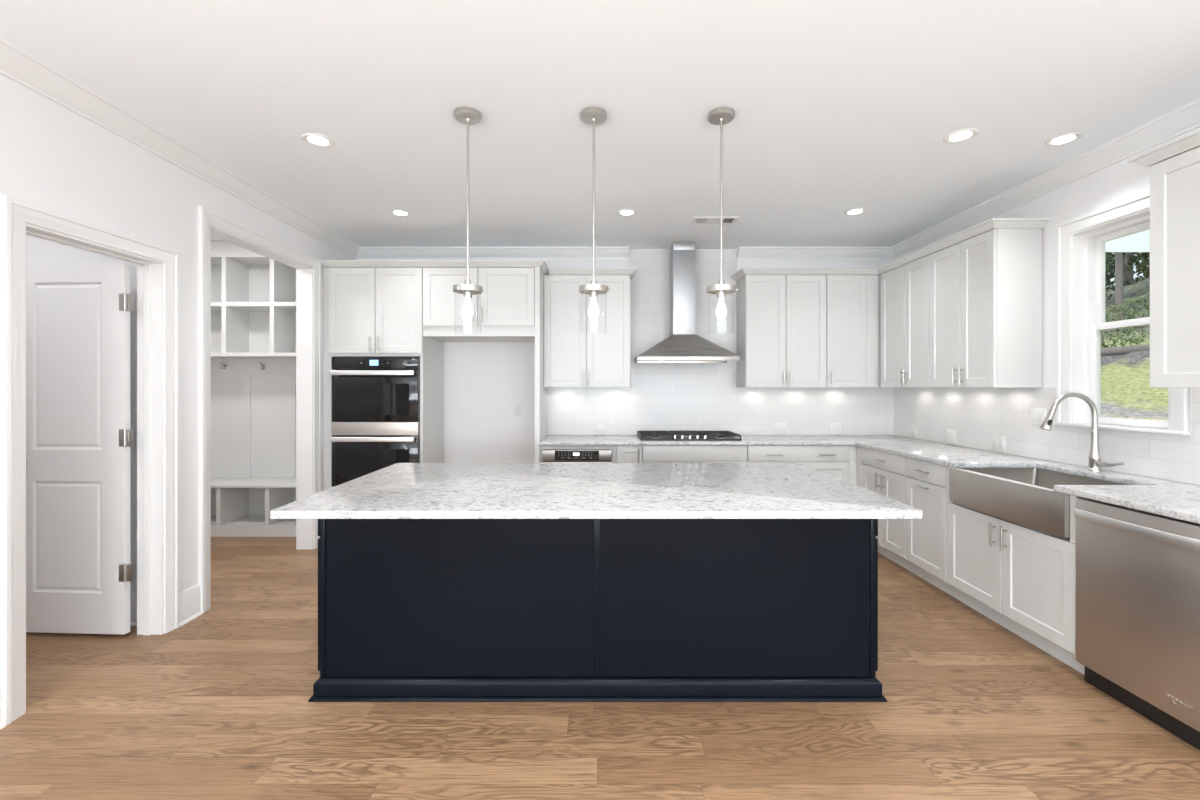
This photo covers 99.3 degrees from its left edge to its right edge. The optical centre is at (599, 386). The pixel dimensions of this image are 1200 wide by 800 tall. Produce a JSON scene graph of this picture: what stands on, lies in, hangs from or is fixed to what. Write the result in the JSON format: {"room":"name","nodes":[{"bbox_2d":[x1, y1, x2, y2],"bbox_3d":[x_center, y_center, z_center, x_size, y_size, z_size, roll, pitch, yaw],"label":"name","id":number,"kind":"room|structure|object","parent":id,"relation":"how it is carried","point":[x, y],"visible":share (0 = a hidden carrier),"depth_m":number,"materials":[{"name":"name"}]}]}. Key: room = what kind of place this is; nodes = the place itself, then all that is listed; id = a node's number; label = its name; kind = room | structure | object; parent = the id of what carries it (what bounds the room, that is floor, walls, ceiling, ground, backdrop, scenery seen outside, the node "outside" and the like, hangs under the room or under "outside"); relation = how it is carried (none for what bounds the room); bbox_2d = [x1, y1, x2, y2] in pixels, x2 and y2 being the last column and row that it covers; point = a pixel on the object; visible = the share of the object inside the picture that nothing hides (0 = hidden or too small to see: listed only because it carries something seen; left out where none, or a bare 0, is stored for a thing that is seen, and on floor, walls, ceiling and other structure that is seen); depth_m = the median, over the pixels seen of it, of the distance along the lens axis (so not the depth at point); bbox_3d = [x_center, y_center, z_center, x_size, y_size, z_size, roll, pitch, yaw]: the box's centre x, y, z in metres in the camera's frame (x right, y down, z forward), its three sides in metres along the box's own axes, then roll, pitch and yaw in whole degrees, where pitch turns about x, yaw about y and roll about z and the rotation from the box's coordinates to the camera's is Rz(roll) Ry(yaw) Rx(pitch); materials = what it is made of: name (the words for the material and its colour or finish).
{"room":"kitchen","nodes":[
{"label":"kitchen","id":0,"kind":"room"},
{"bbox_2d":[26,235,136,591],"bbox_3d":[-3.320,0.003,3.035,1.460,2.765,0.110,0,0,0],"label":"wall","id":1,"kind":"structure","parent":0,"point":[38,250],"depth_m":2.98,"materials":[{"name":"white paint"}]},
{"bbox_2d":[130,592,136,625],"bbox_3d":[-3.320,1.292,2.967,1.460,0.187,0.026,0,0,0],"label":"baseboard","id":2,"kind":"structure","parent":1,"relation":"attached to","point":[133,595],"depth_m":2.97,"materials":[{"name":"white wood"}]},
{"bbox_2d":[0,74,354,591],"bbox_3d":[-2.520,0.003,0.335,0.140,2.765,9.570,0,0,0],"label":"wall","id":3,"kind":"structure","parent":0,"point":[53,157],"depth_m":2.71,"materials":[{"name":"white paint"}]},
{"bbox_2d":[0,681,5,729],"bbox_3d":[-2.437,1.292,-1.185,0.026,0.187,6.530,0,0,0],"label":"baseboard","id":4,"kind":"structure","parent":3,"relation":"attached to","point":[2,725],"depth_m":2.08,"materials":[{"name":"white wood"}]},
{"bbox_2d":[26,263,132,634],"bbox_3d":[-2.933,0.341,2.814,0.708,2.052,0.103,0,0,3],"label":"door","id":5,"kind":"structure","parent":3,"relation":"in","point":[79,436],"depth_m":2.83,"materials":[{"name":"white paint"}]},
{"bbox_2d":[0,195,179,725],"bbox_3d":[-2.438,0.300,2.515,0.023,2.170,0.870,0,0,0],"label":"trim","id":6,"kind":"structure","parent":3,"relation":"attached to","point":[14,213],"depth_m":2.15,"materials":[{"name":"white wood"}]},
{"bbox_2d":[25,223,163,711],"bbox_3d":[-2.520,0.343,2.515,0.140,2.085,0.700,0,0,0],"label":"trim","id":7,"kind":"structure","parent":3,"relation":"attached to","point":[150,272],"depth_m":2.85,"materials":[{"name":"white wood"}]},
{"bbox_2d":[180,583,202,625],"bbox_3d":[-2.437,1.292,3.030,0.026,0.187,0.161,0,0,0],"label":"baseboard","id":8,"kind":"structure","parent":3,"relation":"attached to","point":[190,598],"depth_m":3.03,"materials":[{"name":"white wood"}]},
{"bbox_2d":[198,206,320,612],"bbox_3d":[-2.438,0.140,3.778,0.023,2.490,1.334,0,0,0],"label":"trim","id":9,"kind":"structure","parent":3,"relation":"attached to","point":[206,217],"depth_m":3.17,"materials":[{"name":"white wood"}]},
{"bbox_2d":[211,225,312,548],"bbox_3d":[-2.520,0.182,3.778,0.140,2.405,1.164,0,0,0],"label":"trim","id":10,"kind":"structure","parent":3,"relation":"attached to","point":[304,273],"depth_m":4.35,"materials":[{"name":"white wood"}]},
{"bbox_2d":[0,37,628,267],"bbox_3d":[-1.081,-1.245,0.345,2.737,0.270,9.550,0,0,0],"label":"trim","id":11,"kind":"structure","parent":3,"relation":"attached to","point":[16,64],"depth_m":3.28,"materials":[{"name":"white wood"}]},
{"bbox_2d":[0,0,1199,248],"bbox_3d":[-0.550,-1.430,0.335,7.400,0.100,9.970,0,0,0],"label":"ceiling","id":12,"kind":"structure","parent":0,"point":[839,106],"depth_m":2.42,"materials":[{"name":"white paint"}]},
{"bbox_2d":[302,133,333,147],"bbox_3d":[-1.575,-1.376,2.850,0.160,0.008,0.160,0,0,0],"label":"recessed light","id":13,"kind":"object","parent":12,"relation":"in","point":[314,139],"visible":1,"depth_m":2.85,"materials":[{"name":"white plastic"}]},
{"bbox_2d":[390,209,410,216],"bbox_3d":[-1.580,-1.376,4.040,0.160,0.008,0.160,0,0,0],"label":"recessed light","id":14,"kind":"object","parent":12,"relation":"in","point":[397,212],"visible":1,"depth_m":4.04,"materials":[{"name":"white plastic"}]},
{"bbox_2d":[453,107,484,334],"bbox_3d":[-0.676,-0.826,2.577,0.159,1.108,0.159,0,0,37],"label":"pendant light","id":15,"kind":"object","parent":12,"relation":"hanging from","point":[468,116],"visible":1,"depth_m":2.57,"materials":[{"name":"silver metal"}]},
{"bbox_2d":[579,107,610,334],"bbox_3d":[-0.040,-0.826,2.577,0.159,1.108,0.159,0,0,37],"label":"pendant light","id":16,"kind":"object","parent":12,"relation":"hanging from","point":[593,116],"visible":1,"depth_m":2.57,"materials":[{"name":"silver metal"}]},
{"bbox_2d":[617,209,636,216],"bbox_3d":[0.213,-1.376,4.030,0.160,0.008,0.160,0,0,0],"label":"recessed light","id":17,"kind":"object","parent":12,"relation":"in","point":[624,212],"visible":1,"depth_m":4.02,"materials":[{"name":"white plastic"}]},
{"bbox_2d":[690,217,738,223],"bbox_3d":[0.945,-1.375,4.215,0.370,0.010,0.170,0,0,0],"label":"ceiling vent","id":18,"kind":"object","parent":12,"relation":"in","point":[696,220],"visible":0.95,"depth_m":4.20,"materials":[{"name":"white plastic"}]},
{"bbox_2d":[706,107,737,334],"bbox_3d":[0.605,-0.826,2.577,0.159,1.108,0.159,0,0,37],"label":"pendant light","id":19,"kind":"object","parent":12,"relation":"hanging from","point":[720,116],"visible":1,"depth_m":2.57,"materials":[{"name":"silver metal"}]},
{"bbox_2d":[844,208,866,215],"bbox_3d":[2.008,-1.376,4.010,0.160,0.008,0.160,0,0,0],"label":"recessed light","id":20,"kind":"object","parent":12,"relation":"in","point":[857,211],"visible":1,"depth_m":4.00,"materials":[{"name":"white plastic"}]},
{"bbox_2d":[943,128,978,143],"bbox_3d":[1.980,-1.376,2.800,0.160,0.008,0.160,0,0,0],"label":"recessed light","id":21,"kind":"object","parent":12,"relation":"in","point":[962,135],"visible":1,"depth_m":2.79,"materials":[{"name":"white plastic"}]},
{"bbox_2d":[1044,132,1082,146],"bbox_3d":[2.580,-1.376,2.840,0.160,0.008,0.160,0,0,0],"label":"recessed light","id":22,"kind":"object","parent":12,"relation":"in","point":[1063,139],"visible":1,"depth_m":2.83,"materials":[{"name":"white plastic"}]},
{"bbox_2d":[0,537,1199,799],"bbox_3d":[-0.550,1.410,0.335,7.400,0.050,9.970,0,0,0],"label":"floor","id":23,"kind":"structure","parent":0,"point":[214,706],"depth_m":2.04,"materials":[{"name":"brown wood"}]},
{"bbox_2d":[211,240,295,536],"bbox_3d":[-3.334,0.004,4.913,1.428,2.763,0.410,0,0,0],"label":"locker","id":24,"kind":"object","parent":23,"relation":"on","point":[253,295],"visible":0.48,"depth_m":5.09,"materials":[{"name":"white paint"}]},
{"bbox_2d":[323,268,443,490],"bbox_3d":[-2.007,0.165,4.786,0.882,2.440,0.664,0,0,0],"label":"tall cabinet","id":25,"kind":"object","parent":23,"relation":"on","point":[368,312],"visible":0.6,"depth_m":4.50,"materials":[{"name":"white paint"}]},
{"bbox_2d":[330,357,419,486],"bbox_3d":[-1.974,0.320,4.725,0.757,1.174,0.630,0,0,0],"label":"double oven","id":26,"kind":"object","parent":25,"relation":"in","point":[375,424],"visible":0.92,"depth_m":4.47,"materials":[{"name":"black glass"}]},
{"bbox_2d":[423,267,546,462],"bbox_3d":[-1.047,0.165,4.786,1.032,2.440,0.664,0,0,0],"label":"tall cabinet","id":27,"kind":"object","parent":23,"relation":"on","point":[510,308],"visible":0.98,"depth_m":4.50,"materials":[{"name":"white paint"}]},
{"bbox_2d":[321,260,548,274],"bbox_3d":[-1.464,-1.081,4.771,1.968,0.052,0.663,0,0,0],"label":"trim","id":28,"kind":"structure","parent":27,"relation":"on","point":[542,264],"depth_m":4.46,"materials":[{"name":"white paint"}]},
{"bbox_2d":[540,445,616,462],"bbox_3d":[-0.192,0.948,4.775,0.675,0.874,0.686,0,0,0],"label":"microwave","id":29,"kind":"object","parent":23,"relation":"on","point":[613,448],"depth_m":4.47,"materials":[{"name":"silver metal"}]},
{"bbox_2d":[540,435,1199,523],"bbox_3d":[1.206,0.496,3.438,3.470,0.030,3.346,0,0,0],"label":"countertop","id":30,"kind":"structure","parent":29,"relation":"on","point":[1173,499],"depth_m":3.29,"materials":[{"name":"grey stone"}]},
{"bbox_2d":[637,431,741,440],"bbox_3d":[0.818,0.456,4.800,0.910,0.050,0.470,0,0,0],"label":"gas cooktop","id":31,"kind":"object","parent":30,"relation":"in","point":[643,435],"visible":1,"depth_m":4.65,"materials":[{"name":"black metal"}]},
{"bbox_2d":[949,467,1125,537],"bbox_3d":[2.502,0.619,2.857,0.577,0.216,0.810,0,0,0],"label":"sink","id":32,"kind":"object","parent":30,"relation":"in","point":[1027,497],"visible":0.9,"depth_m":2.84,"materials":[{"name":"metal"}]},
{"bbox_2d":[960,468,1125,489],"bbox_3d":[2.527,0.616,2.857,0.526,0.210,0.810,0,0,0],"label":"basin","id":33,"kind":"object","parent":32,"relation":"in","point":[1038,477],"depth_m":3.17,"materials":[{"name":"metal"}]},
{"bbox_2d":[1040,392,1123,471],"bbox_3d":[2.704,0.256,2.870,0.338,0.450,0.182,0,0,0],"label":"faucet","id":34,"kind":"object","parent":30,"relation":"on","point":[1094,458],"visible":1,"depth_m":2.92,"materials":[{"name":"silver metal"}]},
{"bbox_2d":[308,519,886,701],"bbox_3d":[-0.010,0.948,2.724,2.548,0.874,0.963,0,0,0],"label":"kitchen island","id":35,"kind":"object","parent":23,"relation":"on","point":[410,610],"visible":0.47,"depth_m":2.28,"materials":[{"name":"blue paint"}]},
{"bbox_2d":[270,463,922,518],"bbox_3d":[-0.014,0.496,2.605,2.544,0.030,1.266,0,0,0],"label":"island countertop","id":36,"kind":"structure","parent":35,"relation":"on","point":[398,490],"depth_m":2.30,"materials":[{"name":"grey stone"}]},
{"bbox_2d":[617,445,641,462],"bbox_3d":[0.260,0.948,4.786,0.224,0.874,0.664,0,0,0],"label":"base cabinet","id":37,"kind":"object","parent":23,"relation":"on","point":[625,453],"visible":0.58,"depth_m":4.49,"materials":[{"name":"white paint"}]},
{"bbox_2d":[642,445,746,462],"bbox_3d":[0.835,0.948,4.786,0.922,0.874,0.664,0,0,0],"label":"base cabinet","id":38,"kind":"object","parent":23,"relation":"on","point":[650,453],"visible":0.27,"depth_m":4.49,"materials":[{"name":"white paint"}]},
{"bbox_2d":[747,445,856,484],"bbox_3d":[2.116,0.948,4.786,1.637,0.874,0.664,0,0,0],"label":"base cabinet","id":39,"kind":"object","parent":23,"relation":"on","point":[838,461],"visible":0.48,"depth_m":4.49,"materials":[{"name":"white paint"}]},
{"bbox_2d":[857,446,915,573],"bbox_3d":[2.584,0.948,4.138,0.728,0.874,0.740,0,0,0],"label":"base cabinet","id":40,"kind":"object","parent":23,"relation":"on","point":[882,473],"visible":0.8,"depth_m":4.01,"materials":[{"name":"white paint"}]},
{"bbox_2d":[906,457,957,598],"bbox_3d":[2.584,0.948,3.545,0.728,0.874,0.438,0,0,0],"label":"base cabinet","id":41,"kind":"object","parent":23,"relation":"on","point":[926,482],"visible":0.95,"depth_m":3.52,"materials":[{"name":"white paint"}]},
{"bbox_2d":[947,466,1087,674],"bbox_3d":[2.584,0.948,2.869,0.728,0.874,0.905,0,0,0],"label":"base cabinet","id":42,"kind":"object","parent":23,"relation":"on","point":[1021,578],"visible":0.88,"depth_m":2.77,"materials":[{"name":"white paint"}]},
{"bbox_2d":[1073,498,1199,749],"bbox_3d":[2.556,0.954,2.102,0.744,0.862,0.614,0,0,0],"label":"dishwasher","id":43,"kind":"object","parent":23,"relation":"on","point":[1138,571],"visible":1,"depth_m":2.11,"materials":[{"name":"silver metal"}]},
{"bbox_2d":[444,342,880,462],"bbox_3d":[-0.550,0.003,5.195,7.400,2.765,0.150,0,0,0],"label":"wall","id":44,"kind":"structure","parent":0,"point":[484,382],"depth_m":5.12,"materials":[{"name":"white paint"}]},
{"bbox_2d":[515,404,521,415],"bbox_3d":[-0.815,0.230,5.115,0.072,0.116,0.009,0,0,0],"label":"wall outlet","id":45,"kind":"object","parent":44,"relation":"attached to","point":[518,407],"visible":1,"depth_m":5.11,"materials":[{"name":"white plastic"}]},
{"bbox_2d":[544,275,629,386],"bbox_3d":[-0.121,-0.526,4.932,0.816,1.058,0.355,0,0,0],"label":"upper cabinet","id":46,"kind":"object","parent":44,"relation":"attached to","point":[572,358],"visible":1,"depth_m":4.80,"materials":[{"name":"white paint"}]},
{"bbox_2d":[549,268,635,279],"bbox_3d":[-0.070,-1.081,4.921,0.816,0.052,0.363,0,0,0],"label":"trim","id":47,"kind":"structure","parent":46,"relation":"on","point":[552,271],"depth_m":4.76,"materials":[{"name":"white paint"}]},
{"bbox_2d":[634,242,739,362],"bbox_3d":[0.803,-0.809,4.857,0.924,1.140,0.506,0,0,0],"label":"range hood","id":48,"kind":"object","parent":44,"relation":"attached to","point":[683,345],"visible":1,"depth_m":4.85,"materials":[{"name":"metal"}]},
{"bbox_2d":[737,275,825,386],"bbox_3d":[1.750,-0.526,4.932,0.758,1.058,0.355,0,0,0],"label":"upper cabinet","id":49,"kind":"object","parent":44,"relation":"attached to","point":[781,319],"visible":1,"depth_m":4.80,"materials":[{"name":"white paint"}]},
{"bbox_2d":[732,218,1049,281],"bbox_3d":[2.324,-1.081,4.390,1.031,0.052,2.400,0,0,-42],"label":"trim","id":50,"kind":"structure","parent":49,"relation":"on","point":[993,223],"depth_m":4.19,"materials":[{"name":"white paint"}]},
{"bbox_2d":[826,275,880,386],"bbox_3d":[2.535,-0.526,4.932,0.809,1.058,0.355,0,0,0],"label":"upper cabinet","id":51,"kind":"object","parent":44,"relation":"attached to","point":[853,302],"visible":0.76,"depth_m":4.80,"materials":[{"name":"white paint"}]},
{"bbox_2d":[547,249,1199,484],"bbox_3d":[1.210,-0.450,3.450,3.480,1.861,3.340,0,0,0],"label":"wall tile","id":52,"kind":"structure","parent":44,"relation":"attached to","point":[659,396],"depth_m":5.11,"materials":[{"name":"white tile"}]},
{"bbox_2d":[594,423,604,434],"bbox_3d":[-0.004,0.421,5.106,0.116,0.116,0.009,0,0,0],"label":"wall outlet","id":53,"kind":"object","parent":52,"relation":"attached to","point":[599,428],"visible":1,"depth_m":5.10,"materials":[{"name":"white plastic"}]},
{"bbox_2d":[775,422,785,433],"bbox_3d":[1.808,0.412,5.106,0.116,0.116,0.009,0,0,0],"label":"wall outlet","id":54,"kind":"object","parent":52,"relation":"attached to","point":[780,427],"visible":1,"depth_m":5.10,"materials":[{"name":"white plastic"}]},
{"bbox_2d":[830,422,841,433],"bbox_3d":[2.362,0.413,5.106,0.116,0.116,0.009,0,0,0],"label":"wall outlet","id":55,"kind":"object","parent":52,"relation":"attached to","point":[835,427],"visible":1,"depth_m":5.10,"materials":[{"name":"white plastic"}]},
{"bbox_2d":[909,424,916,437],"bbox_3d":[2.936,0.413,4.790,0.009,0.116,0.116,0,0,0],"label":"wall outlet","id":56,"kind":"object","parent":52,"relation":"attached to","point":[912,428],"visible":1,"depth_m":4.77,"materials":[{"name":"white plastic"}]},
{"bbox_2d":[946,429,955,443],"bbox_3d":[2.936,0.413,4.265,0.009,0.116,0.116,0,0,0],"label":"wall outlet","id":57,"kind":"object","parent":52,"relation":"attached to","point":[950,434],"visible":1,"depth_m":4.26,"materials":[{"name":"white plastic"}]},
{"bbox_2d":[993,435,1004,451],"bbox_3d":[2.936,0.413,3.755,0.009,0.116,0.116,0,0,0],"label":"wall outlet","id":58,"kind":"object","parent":52,"relation":"attached to","point":[998,440],"visible":1,"depth_m":3.75,"materials":[{"name":"white plastic"}]},
{"bbox_2d":[994,438,997,446],"bbox_3d":[2.933,0.413,3.778,0.002,0.066,0.032,0,0,0],"label":"receptacle","id":59,"kind":"object","parent":58,"relation":"attached to","point":[995,439],"depth_m":3.78,"materials":[{"name":"grey plastic"}]},
{"bbox_2d":[999,439,1002,447],"bbox_3d":[2.933,0.413,3.732,0.002,0.066,0.032,0,0,0],"label":"receptacle","id":60,"kind":"object","parent":58,"relation":"attached to","point":[1000,440],"depth_m":3.73,"materials":[{"name":"grey plastic"}]},
{"bbox_2d":[1031,408,1045,424],"bbox_3d":[2.936,0.199,3.415,0.010,0.116,0.116,0,0,0],"label":"wall switch","id":61,"kind":"object","parent":52,"relation":"attached to","point":[1038,415],"visible":0.93,"depth_m":3.42,"materials":[{"name":"white plastic"}]},
{"bbox_2d":[895,127,1199,484],"bbox_3d":[3.030,0.003,0.335,0.160,2.765,9.570,0,0,0],"label":"wall","id":62,"kind":"structure","parent":0,"point":[1120,181],"depth_m":3.27,"materials":[{"name":"white paint"}]},
{"bbox_2d":[881,255,928,386],"bbox_3d":[2.762,-0.526,4.426,0.355,1.058,0.720,0,0,0],"label":"upper cabinet","id":63,"kind":"object","parent":62,"relation":"attached to","point":[905,288],"visible":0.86,"depth_m":4.37,"materials":[{"name":"white paint"}]},
{"bbox_2d":[737,98,1199,271],"bbox_3d":[2.160,-1.245,0.345,1.579,0.270,9.550,0,0,0],"label":"trim","id":64,"kind":"structure","parent":62,"relation":"attached to","point":[1186,118],"depth_m":3.70,"materials":[{"name":"white wood"}]},
{"bbox_2d":[929,228,1041,386],"bbox_3d":[2.762,-0.526,3.727,0.355,1.058,0.670,0,0,0],"label":"upper cabinet","id":65,"kind":"object","parent":62,"relation":"attached to","point":[985,289],"visible":1,"depth_m":3.46,"materials":[{"name":"white paint"}]},
{"bbox_2d":[1053,191,1189,434],"bbox_3d":[3.007,-0.402,2.914,0.195,1.285,0.743,0,0,0],"label":"window","id":66,"kind":"structure","parent":62,"relation":"in","point":[1080,241],"depth_m":3.16,"materials":[{"name":"white wood"}]},
{"bbox_2d":[1150,147,1199,387],"bbox_3d":[2.762,-0.526,2.067,0.355,1.058,0.732,0,0,0],"label":"upper cabinet","id":67,"kind":"object","parent":62,"relation":"attached to","point":[1174,181],"visible":1,"depth_m":2.33,"materials":[{"name":"white paint"}]},
{"bbox_2d":[1127,129,1199,165],"bbox_3d":[2.760,-1.081,2.092,0.379,0.052,0.785,0,0,0],"label":"trim","id":68,"kind":"structure","parent":67,"relation":"on","point":[1190,141],"depth_m":2.32,"materials":[{"name":"white paint"}]},
{"bbox_2d":[1105,229,1149,251],"bbox_3d":[5.260,-1.377,2.700,4.280,0.004,5.000,0,0,0],"label":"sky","id":69,"kind":"structure","parent":0,"point":[1140,241],"depth_m":4.89,"materials":[{"name":"white"}]},
{"label":"outside","id":70,"kind":"structure","parent":0,"visible":0},
{"bbox_2d":[1101,277,1167,420],"bbox_3d":[17.570,-2.766,12.000,28.860,7.634,36.000,0,0,0],"label":"ground","id":71,"kind":"structure","parent":70,"point":[1126,391],"depth_m":9.33,"materials":[{"name":"green plant"}]},
{"bbox_2d":[1105,252,1127,299],"bbox_3d":[19.148,-6.670,20.422,3.340,7.612,3.473,0,0,0],"label":"tree","id":72,"kind":"object","parent":71,"relation":"on","point":[1108,277],"visible":0.02,"depth_m":19.71,"materials":[{"name":"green plant"}]},
{"bbox_2d":[1115,252,1123,318],"bbox_3d":[16.303,-5.620,15.986,2.530,7.211,2.576,0,0,0],"label":"tree","id":73,"kind":"object","parent":71,"relation":"on","point":[1119,289],"visible":0.02,"depth_m":15.85,"materials":[{"name":"grey plant"}]},
{"bbox_2d":[1101,318,1146,347],"bbox_3d":[11.598,-1.131,11.747,1.385,0.891,1.454,0,0,0],"label":"shrub","id":74,"kind":"object","parent":71,"relation":"on","point":[1129,330],"visible":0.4,"depth_m":11.49,"materials":[{"name":"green plant"}]},
{"bbox_2d":[1101,344,1149,354],"bbox_3d":[10.993,-0.760,10.749,0.238,0.208,3.007,0,0,-10],"label":"log","id":75,"kind":"object","parent":71,"relation":"on","point":[1122,350],"visible":0.16,"depth_m":10.65,"materials":[{"name":"grey wood"}]},
{"bbox_2d":[1105,252,1149,289],"bbox_3d":[27.577,-9.190,26.969,4.912,9.035,4.326,0,0,0],"label":"tree","id":76,"kind":"object","parent":71,"relation":"on","point":[1128,261],"visible":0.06,"depth_m":26.43,"materials":[{"name":"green plant"}]},
{"bbox_2d":[1105,297,1149,326],"bbox_3d":[14.308,-2.004,13.720,1.299,0.836,1.327,0,0,0],"label":"shrub","id":77,"kind":"object","parent":71,"relation":"on","point":[1125,310],"visible":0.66,"depth_m":13.70,"materials":[{"name":"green plant"}]},
{"bbox_2d":[1133,252,1149,276],"bbox_3d":[23.519,-7.972,21.330,3.341,7.555,3.488,0,0,0],"label":"tree","id":78,"kind":"object","parent":71,"relation":"on","point":[1142,265],"visible":0.02,"depth_m":21.83,"materials":[{"name":"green plant"}]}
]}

